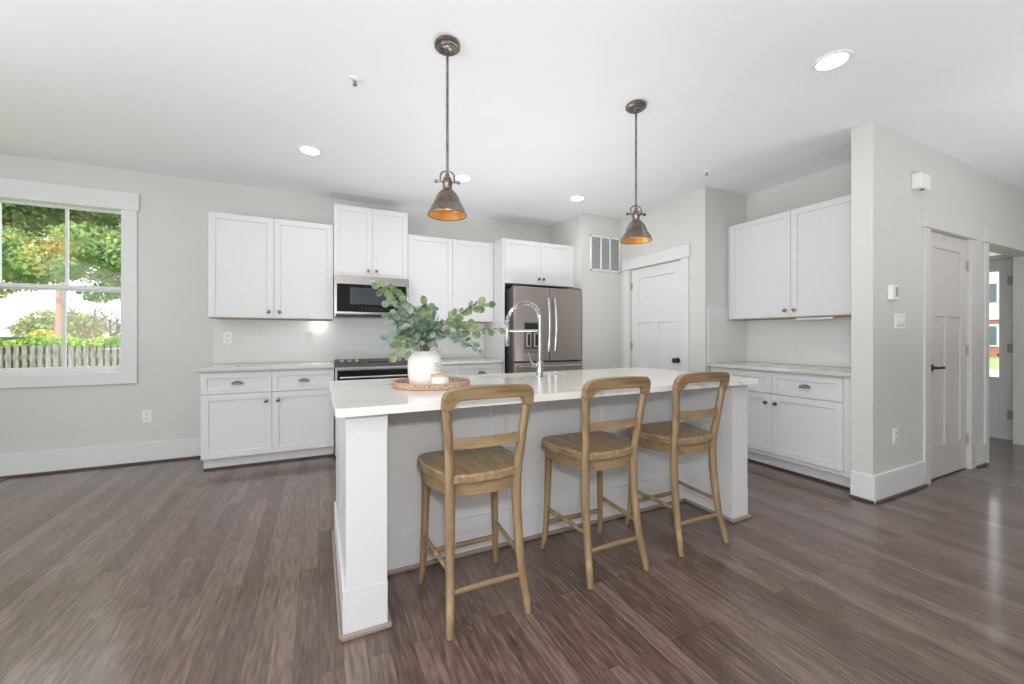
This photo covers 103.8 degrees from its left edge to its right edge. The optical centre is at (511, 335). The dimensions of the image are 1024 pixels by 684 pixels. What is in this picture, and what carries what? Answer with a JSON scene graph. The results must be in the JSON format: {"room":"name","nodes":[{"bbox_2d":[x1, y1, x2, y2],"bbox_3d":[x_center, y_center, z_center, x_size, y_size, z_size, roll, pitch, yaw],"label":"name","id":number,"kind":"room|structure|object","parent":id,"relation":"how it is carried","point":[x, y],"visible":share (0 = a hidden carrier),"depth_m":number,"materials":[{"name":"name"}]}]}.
{"room":"kitchen","nodes":[
{"label":"kitchen","id":0,"kind":"room"},
{"bbox_2d":[0,153,549,454],"bbox_3d":[-2.626,-0.173,4.263,7.207,2.740,0.120,0,0,-26],"label":"wall","id":1,"kind":"structure","parent":0,"point":[175,328],"depth_m":3.85,"materials":[{"name":"paint"}]},
{"bbox_2d":[0,197,120,375],"bbox_3d":[-4.019,-0.415,3.592,0.864,1.535,0.120,0,0,-26],"label":"window","id":2,"kind":"structure","parent":1,"relation":"in","point":[64,369],"depth_m":3.58,"materials":[{"name":"white paint"}]},
{"bbox_2d":[0,177,139,388],"bbox_3d":[-4.426,-0.445,3.314,2.070,1.773,0.028,0,0,-26],"label":"trim","id":3,"kind":"structure","parent":1,"relation":"attached to","point":[128,203],"depth_m":3.66,"materials":[{"name":"white paint"}]},
{"bbox_2d":[0,437,200,478],"bbox_3d":[-4.348,1.099,3.349,3.070,0.195,0.032,0,0,-26],"label":"baseboard","id":4,"kind":"structure","parent":1,"relation":"attached to","point":[75,459],"depth_m":3.63,"materials":[{"name":"white paint"}]},
{"bbox_2d":[142,410,151,422],"bbox_3d":[-3.450,0.757,3.794,0.072,0.116,0.010,0,0,-26],"label":"wall outlet","id":5,"kind":"object","parent":1,"relation":"attached to","point":[146,414],"visible":1,"depth_m":3.79,"materials":[{"name":"white plastic"}]},
{"bbox_2d":[208,211,332,320],"bbox_3d":[-2.411,-0.664,4.098,1.066,0.990,0.358,0,0,-26],"label":"upper cabinet","id":6,"kind":"object","parent":1,"relation":"attached to","point":[260,268],"visible":1,"depth_m":3.94,"materials":[{"name":"white paint"}]},
{"bbox_2d":[213,317,483,363],"bbox_3d":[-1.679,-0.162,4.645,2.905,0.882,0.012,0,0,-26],"label":"tile backsplash","id":7,"kind":"structure","parent":1,"relation":"attached to","point":[253,341],"depth_m":4.39,"materials":[{"name":"white tile"}]},
{"bbox_2d":[223,332,231,343],"bbox_3d":[-2.874,0.020,4.058,0.072,0.116,0.010,0,0,-26],"label":"wall outlet","id":8,"kind":"object","parent":7,"relation":"attached to","point":[227,336],"visible":1,"depth_m":4.05,"materials":[{"name":"white plastic"}]},
{"bbox_2d":[305,332,311,342],"bbox_3d":[-2.217,0.017,4.374,0.072,0.116,0.010,0,0,-26],"label":"wall outlet","id":9,"kind":"object","parent":7,"relation":"attached to","point":[308,335],"visible":1,"depth_m":4.37,"materials":[{"name":"white plastic"}]},
{"bbox_2d":[333,204,407,278],"bbox_3d":[-1.581,-1.007,4.486,0.762,0.744,0.378,0,0,-26],"label":"upper cabinet","id":10,"kind":"object","parent":1,"relation":"attached to","point":[367,242],"visible":0.81,"depth_m":4.33,"materials":[{"name":"white paint"}]},
{"bbox_2d":[333,275,408,317],"bbox_3d":[-1.561,-0.417,4.445,0.758,0.426,0.444,0,0,-26],"label":"microwave","id":11,"kind":"object","parent":10,"relation":"attached to","point":[353,296],"visible":0.8,"depth_m":4.23,"materials":[{"name":"silver metal"}]},
{"bbox_2d":[408,234,492,322],"bbox_3d":[-0.767,-0.658,4.889,1.048,0.978,0.358,0,0,-26],"label":"upper cabinet","id":12,"kind":"object","parent":1,"relation":"attached to","point":[451,273],"visible":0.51,"depth_m":4.75,"materials":[{"name":"white paint"}]},
{"bbox_2d":[505,238,573,288],"bbox_3d":[0.233,-0.891,5.218,0.975,0.527,0.633,0,0,-26],"label":"upper cabinet","id":13,"kind":"object","parent":1,"relation":"attached to","point":[527,263],"visible":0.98,"depth_m":4.95,"materials":[{"name":"white paint"}]},
{"bbox_2d":[0,0,1023,227],"bbox_3d":[1.305,-1.573,0.862,11.340,0.060,9.660,0,0,-26],"label":"ceiling","id":14,"kind":"structure","parent":0,"point":[220,91],"depth_m":2.53,"materials":[{"name":"paint"}]},
{"bbox_2d":[297,145,321,155],"bbox_3d":[-1.677,-1.538,3.333,0.188,0.009,0.188,0,0,-26],"label":"recessed light","id":15,"kind":"object","parent":14,"relation":"in","point":[305,149],"visible":1,"depth_m":3.33,"materials":[{"name":"white plastic"}]},
{"bbox_2d":[349,75,360,86],"bbox_3d":[-0.943,-1.524,2.410,0.068,0.038,0.068,0,0,-26],"label":"sprinkler","id":16,"kind":"object","parent":14,"relation":"attached to","point":[352,78],"visible":1,"depth_m":2.40,"materials":[{"name":"white plastic"}]},
{"bbox_2d":[427,35,466,220],"bbox_3d":[-0.341,-1.089,2.119,0.208,0.908,0.208,0,0,-12],"label":"pendant lamp","id":17,"kind":"object","parent":14,"relation":"hanging from","point":[446,206],"visible":1,"depth_m":2.11,"materials":[{"name":"metal"}]},
{"bbox_2d":[442,173,451,188],"bbox_3d":[-0.341,-0.813,2.119,0.052,0.090,0.052,0,0,-12],"label":"socket","id":18,"kind":"object","parent":17,"relation":"attached to","point":[447,182],"depth_m":2.10,"materials":[{"name":"metal"}]},
{"bbox_2d":[455,174,472,181],"bbox_3d":[-0.478,-1.538,3.915,0.188,0.009,0.188,0,0,-26],"label":"recessed light","id":19,"kind":"object","parent":14,"relation":"in","point":[459,177],"visible":0.93,"depth_m":3.91,"materials":[{"name":"white plastic"}]},
{"bbox_2d":[569,195,584,201],"bbox_3d":[0.726,-1.538,4.489,0.188,0.009,0.188,0,0,-26],"label":"recessed light","id":20,"kind":"object","parent":14,"relation":"in","point":[575,198],"visible":1,"depth_m":4.48,"materials":[{"name":"white plastic"}]},
{"bbox_2d":[620,100,651,243],"bbox_3d":[0.829,-1.089,2.682,0.208,0.908,0.208,0,0,-6],"label":"pendant lamp","id":21,"kind":"object","parent":14,"relation":"hanging from","point":[636,232],"visible":1,"depth_m":2.66,"materials":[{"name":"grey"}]},
{"bbox_2d":[632,207,639,219],"bbox_3d":[0.829,-0.813,2.682,0.052,0.090,0.052,0,0,-6],"label":"socket","id":22,"kind":"object","parent":21,"relation":"attached to","point":[635,215],"depth_m":2.66,"materials":[{"name":"metal"}]},
{"bbox_2d":[811,49,853,72],"bbox_3d":[1.792,-1.538,2.248,0.188,0.009,0.188,0,0,-26],"label":"recessed light","id":23,"kind":"object","parent":14,"relation":"in","point":[830,61],"visible":1,"depth_m":2.24,"materials":[{"name":"white plastic"}]},
{"bbox_2d":[0,437,1023,683],"bbox_3d":[1.305,1.227,0.862,11.340,0.060,9.660,0,0,-26],"label":"floor","id":24,"kind":"structure","parent":0,"point":[175,571],"depth_m":1.88,"materials":[{"name":"brown wood"}]},
{"bbox_2d":[201,368,333,470],"bbox_3d":[-2.352,0.755,3.974,1.062,0.884,0.633,0,0,-26],"label":"base cabinet","id":25,"kind":"object","parent":24,"relation":"on","point":[250,417],"visible":0.97,"depth_m":3.70,"materials":[{"name":"white paint"}]},
{"bbox_2d":[194,361,333,371],"bbox_3d":[-2.368,0.296,3.969,1.101,0.030,0.630,0,0,-26],"label":"countertop","id":26,"kind":"structure","parent":25,"relation":"on","point":[320,364],"depth_m":3.81,"materials":[{"name":"stone"}]},
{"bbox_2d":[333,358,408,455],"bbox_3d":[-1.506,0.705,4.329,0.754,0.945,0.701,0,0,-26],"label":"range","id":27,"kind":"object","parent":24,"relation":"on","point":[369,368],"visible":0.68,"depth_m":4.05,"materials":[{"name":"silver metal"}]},
{"bbox_2d":[441,363,501,375],"bbox_3d":[-0.708,0.755,4.765,1.046,0.884,0.633,0,0,-26],"label":"base cabinet","id":28,"kind":"object","parent":24,"relation":"on","point":[473,368],"visible":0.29,"depth_m":4.58,"materials":[{"name":"white paint"}]},
{"bbox_2d":[441,357,502,363],"bbox_3d":[-0.709,0.296,4.767,1.052,0.030,0.630,0,0,-26],"label":"countertop","id":29,"kind":"structure","parent":28,"relation":"on","point":[480,359],"depth_m":4.62,"materials":[{"name":"stone"}]},
{"bbox_2d":[417,383,533,640],"bbox_3d":[-0.175,0.700,1.847,0.448,1.002,0.475,0,0,-26],"label":"counter stool","id":30,"kind":"object","parent":24,"relation":"on","point":[472,466],"visible":1,"depth_m":1.73,"materials":[{"name":"brown wood"}]},
{"bbox_2d":[484,238,504,372],"bbox_3d":[-0.228,0.021,5.015,0.027,2.352,0.599,0,0,-26],"label":"panel","id":31,"kind":"object","parent":24,"relation":"on","point":[494,346],"visible":0.36,"depth_m":4.85,"materials":[{"name":"white paint"}]},
{"bbox_2d":[332,385,750,641],"bbox_3d":[0.241,0.755,2.540,2.497,0.884,0.976,0,0,-26],"label":"kitchen island","id":32,"kind":"object","parent":24,"relation":"on","point":[376,534],"visible":0.71,"depth_m":2.23,"materials":[{"name":"white paint"}]},
{"bbox_2d":[329,367,757,417],"bbox_3d":[0.246,0.294,2.542,2.536,0.034,1.057,0,0,-26],"label":"island countertop","id":33,"kind":"structure","parent":32,"relation":"on","point":[367,397],"depth_m":2.11,"materials":[{"name":"stone"}]},
{"bbox_2d":[391,376,469,390],"bbox_3d":[-0.449,0.261,2.242,0.432,0.032,0.432,0,0,-26],"label":"serving tray","id":34,"kind":"object","parent":33,"relation":"on","point":[402,383],"visible":0.76,"depth_m":2.08,"materials":[{"name":"wicker"}]},
{"bbox_2d":[408,351,441,383],"bbox_3d":[-0.491,0.176,2.261,0.187,0.183,0.187,0,0,-26],"label":"vase","id":35,"kind":"object","parent":34,"relation":"on","point":[421,364],"visible":0.83,"depth_m":2.18,"materials":[{"name":"white ceramic"}]},
{"bbox_2d":[371,280,504,362],"bbox_3d":[-0.384,-0.064,2.294,0.777,0.484,0.267,0,0,-32],"label":"eucalyptus plant","id":36,"kind":"object","parent":35,"relation":"in","point":[416,329],"visible":0.99,"depth_m":2.21,"materials":[{"name":"green plant"}]},
{"bbox_2d":[431,374,448,383],"bbox_3d":[-0.384,0.236,2.146,0.098,0.062,0.098,0,0,-26],"label":"candle","id":37,"kind":"object","parent":34,"relation":"on","point":[435,378],"visible":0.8,"depth_m":2.10,"materials":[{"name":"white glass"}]},
{"bbox_2d":[504,300,543,376],"bbox_3d":[0.072,0.016,2.736,0.294,0.522,0.102,0,0,22],"label":"kitchen faucet","id":38,"kind":"object","parent":33,"relation":"on","point":[539,365],"visible":0.99,"depth_m":2.71,"materials":[{"name":"silver metal"}]},
{"bbox_2d":[505,285,581,372],"bbox_3d":[0.293,0.294,5.082,0.910,1.765,0.896,0,0,-26],"label":"refrigerator","id":39,"kind":"object","parent":24,"relation":"on","point":[560,309],"visible":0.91,"depth_m":4.73,"materials":[{"name":"grey metal"}]},
{"bbox_2d":[540,376,650,589],"bbox_3d":[0.443,0.700,2.164,0.448,1.002,0.475,0,0,-26],"label":"counter stool","id":40,"kind":"object","parent":24,"relation":"on","point":[593,448],"visible":1,"depth_m":2.05,"materials":[{"name":"brown wood"}]},
{"bbox_2d":[624,371,729,556],"bbox_3d":[0.998,0.700,2.440,0.448,1.002,0.475,0,0,-24],"label":"counter stool","id":41,"kind":"object","parent":24,"relation":"on","point":[675,438],"visible":0.94,"depth_m":2.31,"materials":[{"name":"brown wood"}]},
{"bbox_2d":[710,366,850,489],"bbox_3d":[2.570,0.755,3.718,0.638,0.884,1.254,0,0,-26],"label":"base cabinet","id":42,"kind":"object","parent":24,"relation":"on","point":[798,423],"visible":0.71,"depth_m":3.38,"materials":[{"name":"white paint"}]},
{"bbox_2d":[707,362,850,376],"bbox_3d":[2.571,0.296,3.720,0.636,0.030,1.254,0,0,-26],"label":"countertop","id":43,"kind":"structure","parent":42,"relation":"on","point":[792,368],"depth_m":3.58,"materials":[{"name":"stone"}]},
{"bbox_2d":[550,213,620,369],"bbox_3d":[0.988,-0.173,5.505,0.623,2.740,0.777,0,0,-26],"label":"wall","id":44,"kind":"structure","parent":0,"point":[600,291],"depth_m":5.14,"materials":[{"name":"paint"}]},
{"bbox_2d":[590,235,620,272],"bbox_3d":[1.206,-1.053,5.172,0.484,0.450,0.012,0,0,-26],"label":"air vent","id":45,"kind":"object","parent":44,"relation":"in","point":[605,252],"visible":0.99,"depth_m":5.17,"materials":[{"name":"white plastic"}]},
{"bbox_2d":[621,186,712,371],"bbox_3d":[1.704,-0.173,4.874,0.120,2.740,1.574,0,0,-26],"label":"wall","id":46,"kind":"structure","parent":0,"point":[687,218],"depth_m":4.29,"materials":[{"name":"paint"}]},
{"bbox_2d":[631,260,680,370],"bbox_3d":[1.680,0.172,4.785,0.110,2.026,0.821,0,0,-26],"label":"door","id":47,"kind":"structure","parent":46,"relation":"in","point":[656,290],"depth_m":4.75,"materials":[{"name":"white paint"}]},
{"bbox_2d":[622,244,690,371],"bbox_3d":[1.674,0.105,4.768,0.027,2.184,1.054,0,0,-26],"label":"trim","id":48,"kind":"structure","parent":46,"relation":"attached to","point":[683,252],"depth_m":4.51,"materials":[{"name":"white paint"}]},
{"bbox_2d":[713,188,746,362],"bbox_3d":[2.317,-0.173,4.362,0.540,2.740,0.120,0,0,-26],"label":"wall","id":49,"kind":"structure","parent":0,"point":[729,208],"depth_m":4.25,"materials":[{"name":"paint"}]},
{"bbox_2d":[708,307,746,362],"bbox_3d":[2.307,-0.012,4.284,0.623,0.582,0.012,0,0,-26],"label":"tile backsplash","id":50,"kind":"structure","parent":49,"relation":"attached to","point":[727,339],"depth_m":4.26,"materials":[{"name":"white tile"}]},
{"bbox_2d":[747,162,850,367],"bbox_3d":[2.888,-0.173,3.938,0.120,2.740,1.380,0,0,-26],"label":"wall","id":51,"kind":"structure","parent":0,"point":[835,182],"depth_m":3.92,"materials":[{"name":"paint"}]},
{"bbox_2d":[728,194,850,320],"bbox_3d":[2.696,-0.664,3.779,0.358,0.990,1.254,0,0,-26],"label":"upper cabinet","id":52,"kind":"object","parent":51,"relation":"attached to","point":[796,263],"visible":0.83,"depth_m":3.67,"materials":[{"name":"white paint"}]},
{"bbox_2d":[796,316,836,319],"bbox_3d":[2.706,-0.157,3.578,0.060,0.020,0.300,0,0,-26],"label":"light","id":53,"kind":"object","parent":52,"relation":"attached to","point":[832,317],"visible":0.98,"depth_m":3.57,"materials":[{"name":"white plastic"}]},
{"bbox_2d":[747,317,850,367],"bbox_3d":[2.856,0.055,3.850,0.012,0.448,1.245,0,0,-26],"label":"tile backsplash","id":54,"kind":"structure","parent":51,"relation":"attached to","point":[821,342],"depth_m":3.91,"materials":[{"name":"white tile"}]},
{"bbox_2d":[851,121,1023,474],"bbox_3d":[4.147,-0.173,3.706,3.511,2.740,0.131,0,0,-26],"label":"wall","id":55,"kind":"structure","parent":0,"point":[887,229],"depth_m":3.06,"materials":[{"name":"paint"}]},
{"bbox_2d":[888,285,897,299],"bbox_3d":[2.832,-0.323,2.982,0.090,0.110,0.032,0,0,-26],"label":"thermostat","id":56,"kind":"object","parent":55,"relation":"attached to","point":[892,289],"visible":1,"depth_m":2.96,"materials":[{"name":"white plastic"}]},
{"bbox_2d":[893,428,897,443],"bbox_3d":[2.887,0.752,3.021,0.072,0.116,0.010,0,0,-26],"label":"wall outlet","id":57,"kind":"object","parent":55,"relation":"attached to","point":[895,430],"visible":1,"depth_m":3.01,"materials":[{"name":"white plastic"}]},
{"bbox_2d":[894,313,905,328],"bbox_3d":[2.954,-0.113,3.049,0.164,0.116,0.016,0,0,-26],"label":"light switch","id":58,"kind":"object","parent":55,"relation":"attached to","point":[899,319],"visible":1,"depth_m":3.04,"materials":[{"name":"white plastic"}]},
{"bbox_2d":[849,443,987,503],"bbox_3d":[3.470,1.099,3.362,2.055,0.195,0.163,0,0,-26],"label":"baseboard","id":59,"kind":"structure","parent":55,"relation":"attached to","point":[882,487],"depth_m":2.98,"materials":[{"name":"white paint"}]},
{"bbox_2d":[912,172,930,191],"bbox_3d":[3.215,-1.207,3.154,0.170,0.118,0.055,0,0,-26],"label":"door chime","id":60,"kind":"object","parent":55,"relation":"attached to","point":[921,182],"visible":1,"depth_m":3.12,"materials":[{"name":"white plastic"}]},
{"bbox_2d":[931,232,968,478],"bbox_3d":[3.766,0.160,3.445,0.817,2.050,0.102,0,0,-26],"label":"door","id":61,"kind":"structure","parent":55,"relation":"in","point":[949,265],"depth_m":3.47,"materials":[{"name":"grey paint"}]},
{"bbox_2d":[922,209,977,484],"bbox_3d":[3.759,0.093,3.431,1.050,2.208,0.027,0,0,-26],"label":"trim","id":62,"kind":"structure","parent":55,"relation":"attached to","point":[933,220],"depth_m":3.25,"materials":[{"name":"white paint"}]},
{"bbox_2d":[982,227,1023,462],"bbox_3d":[5.065,0.091,4.060,1.480,2.212,0.027,0,0,-26],"label":"trim","id":63,"kind":"structure","parent":55,"relation":"attached to","point":[989,235],"depth_m":3.76,"materials":[{"name":"white paint"}]},
{"bbox_3d":[6.646,-0.173,2.701,0.120,2.740,8.100,0,0,-26],"label":"wall","id":64,"kind":"structure","parent":0,"visible":0},
{"bbox_2d":[989,259,1012,439],"bbox_3d":[5.515,0.152,4.947,0.099,2.070,0.970,0,0,-26],"label":"door","id":65,"kind":"structure","parent":64,"relation":"in","point":[1001,387],"depth_m":4.63,"materials":[{"name":"white paint"}]},
{"bbox_2d":[989,255,1012,260],"bbox_3d":[5.526,-0.113,4.981,0.120,2.620,1.140,0,0,-26],"label":"trim","id":66,"kind":"structure","parent":64,"relation":"attached to","point":[996,257],"depth_m":4.66,"materials":[{"name":"white paint"}]},
{"label":"outside","id":67,"kind":"structure","parent":0,"visible":0},
{"bbox_2d":[989,357,998,369],"bbox_3d":[35.441,1.847,28.164,71.700,0.200,100.000,0,0,-26],"label":"lawn","id":68,"kind":"structure","parent":67,"point":[993,361],"depth_m":25.51,"materials":[{"name":"green plant"}]},
{"bbox_2d":[989,370,998,376],"bbox_3d":[22.833,1.737,16.544,6.500,0.020,70.000,0,0,-26],"label":"sidewalk","id":69,"kind":"structure","parent":68,"relation":"on","point":[995,373],"depth_m":18.49,"materials":[{"name":"white concrete"}]},
{"bbox_2d":[989,252,1000,356],"bbox_3d":[42.580,-3.353,36.041,9.400,10.200,44.800,0,0,-26],"label":"townhouse","id":70,"kind":"structure","parent":68,"relation":"on","point":[993,276],"depth_m":32.94,"materials":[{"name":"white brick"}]},
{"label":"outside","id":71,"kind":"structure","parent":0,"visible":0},
{"bbox_3d":[-45.162,1.847,22.672,78.290,0.200,69.960,0,0,-26],"label":"lawn","id":72,"kind":"structure","parent":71,"visible":0},
{"bbox_2d":[24,329,54,336],"bbox_3d":[-24.892,0.689,21.297,1.623,2.115,1.696,0,0,-26],"label":"bush","id":73,"kind":"object","parent":72,"relation":"on","point":[41,332],"visible":0.09,"depth_m":21.05,"materials":[{"name":"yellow plant"}]},
{"bbox_2d":[9,308,106,342],"bbox_3d":[-30.726,-0.096,27.373,4.528,3.686,4.536,0,0,-26],"label":"tree","id":74,"kind":"object","parent":72,"relation":"on","point":[27,325],"visible":0.52,"depth_m":26.51,"materials":[{"name":"green plant"}]},
{"bbox_2d":[55,278,64,337],"bbox_3d":[-20.243,-2.753,18.000,2.200,9.000,0.340,0,0,-26],"label":"utility pole","id":75,"kind":"object","parent":72,"relation":"on","point":[58,307],"visible":0.02,"depth_m":17.87,"materials":[{"name":"beige wood"}]},
{"bbox_2d":[4,297,120,301],"bbox_3d":[-20.220,-2.005,17.789,29.001,1.029,0.030,0,0,-26],"label":"power lines","id":76,"kind":"object","parent":75,"relation":"attached to","point":[4,297],"visible":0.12,"depth_m":17.74,"materials":[{"name":"silver metal"}]},
{"bbox_2d":[0,203,120,303],"bbox_3d":[-11.110,-1.392,8.909,7.893,6.278,4.314,0,0,-26],"label":"maple tree","id":77,"kind":"object","parent":72,"relation":"on","point":[96,241],"visible":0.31,"depth_m":8.38,"materials":[{"name":"green plant"}]},
{"bbox_2d":[0,344,120,367],"bbox_3d":[-10.029,0.954,7.460,6.400,1.587,0.186,0,0,-26],"label":"picket fence","id":78,"kind":"object","parent":72,"relation":"on","point":[52,356],"visible":0.18,"depth_m":7.90,"materials":[{"name":"white wood"}]},
{"bbox_2d":[0,335,120,350],"bbox_3d":[-9.381,0.140,7.820,5.078,0.372,0.484,0,0,-26],"label":"climbing vine","id":79,"kind":"object","parent":78,"relation":"attached to","point":[34,340],"visible":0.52,"depth_m":7.97,"materials":[{"name":"green plant"}]},
{"bbox_2d":[1,315,120,341],"bbox_3d":[-44.117,-0.253,40.911,7.800,4.000,6.600,0,0,-26],"label":"house","id":80,"kind":"structure","parent":72,"relation":"on","point":[113,328],"depth_m":39.57,"materials":[{"name":"white"}]},
{"bbox_2d":[43,291,120,343],"bbox_3d":[-12.072,0.131,11.688,2.734,3.235,1.528,0,0,-26],"label":"bare tree","id":81,"kind":"object","parent":72,"relation":"on","point":[86,336],"visible":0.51,"depth_m":11.58,"materials":[{"name":"beige plant"}]},
{"bbox_2d":[93,298,120,334],"bbox_3d":[-13.523,-0.048,14.168,1.356,3.595,2.148,0,0,36],"label":"bare tree","id":82,"kind":"object","parent":72,"relation":"on","point":[104,324],"visible":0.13,"depth_m":13.55,"materials":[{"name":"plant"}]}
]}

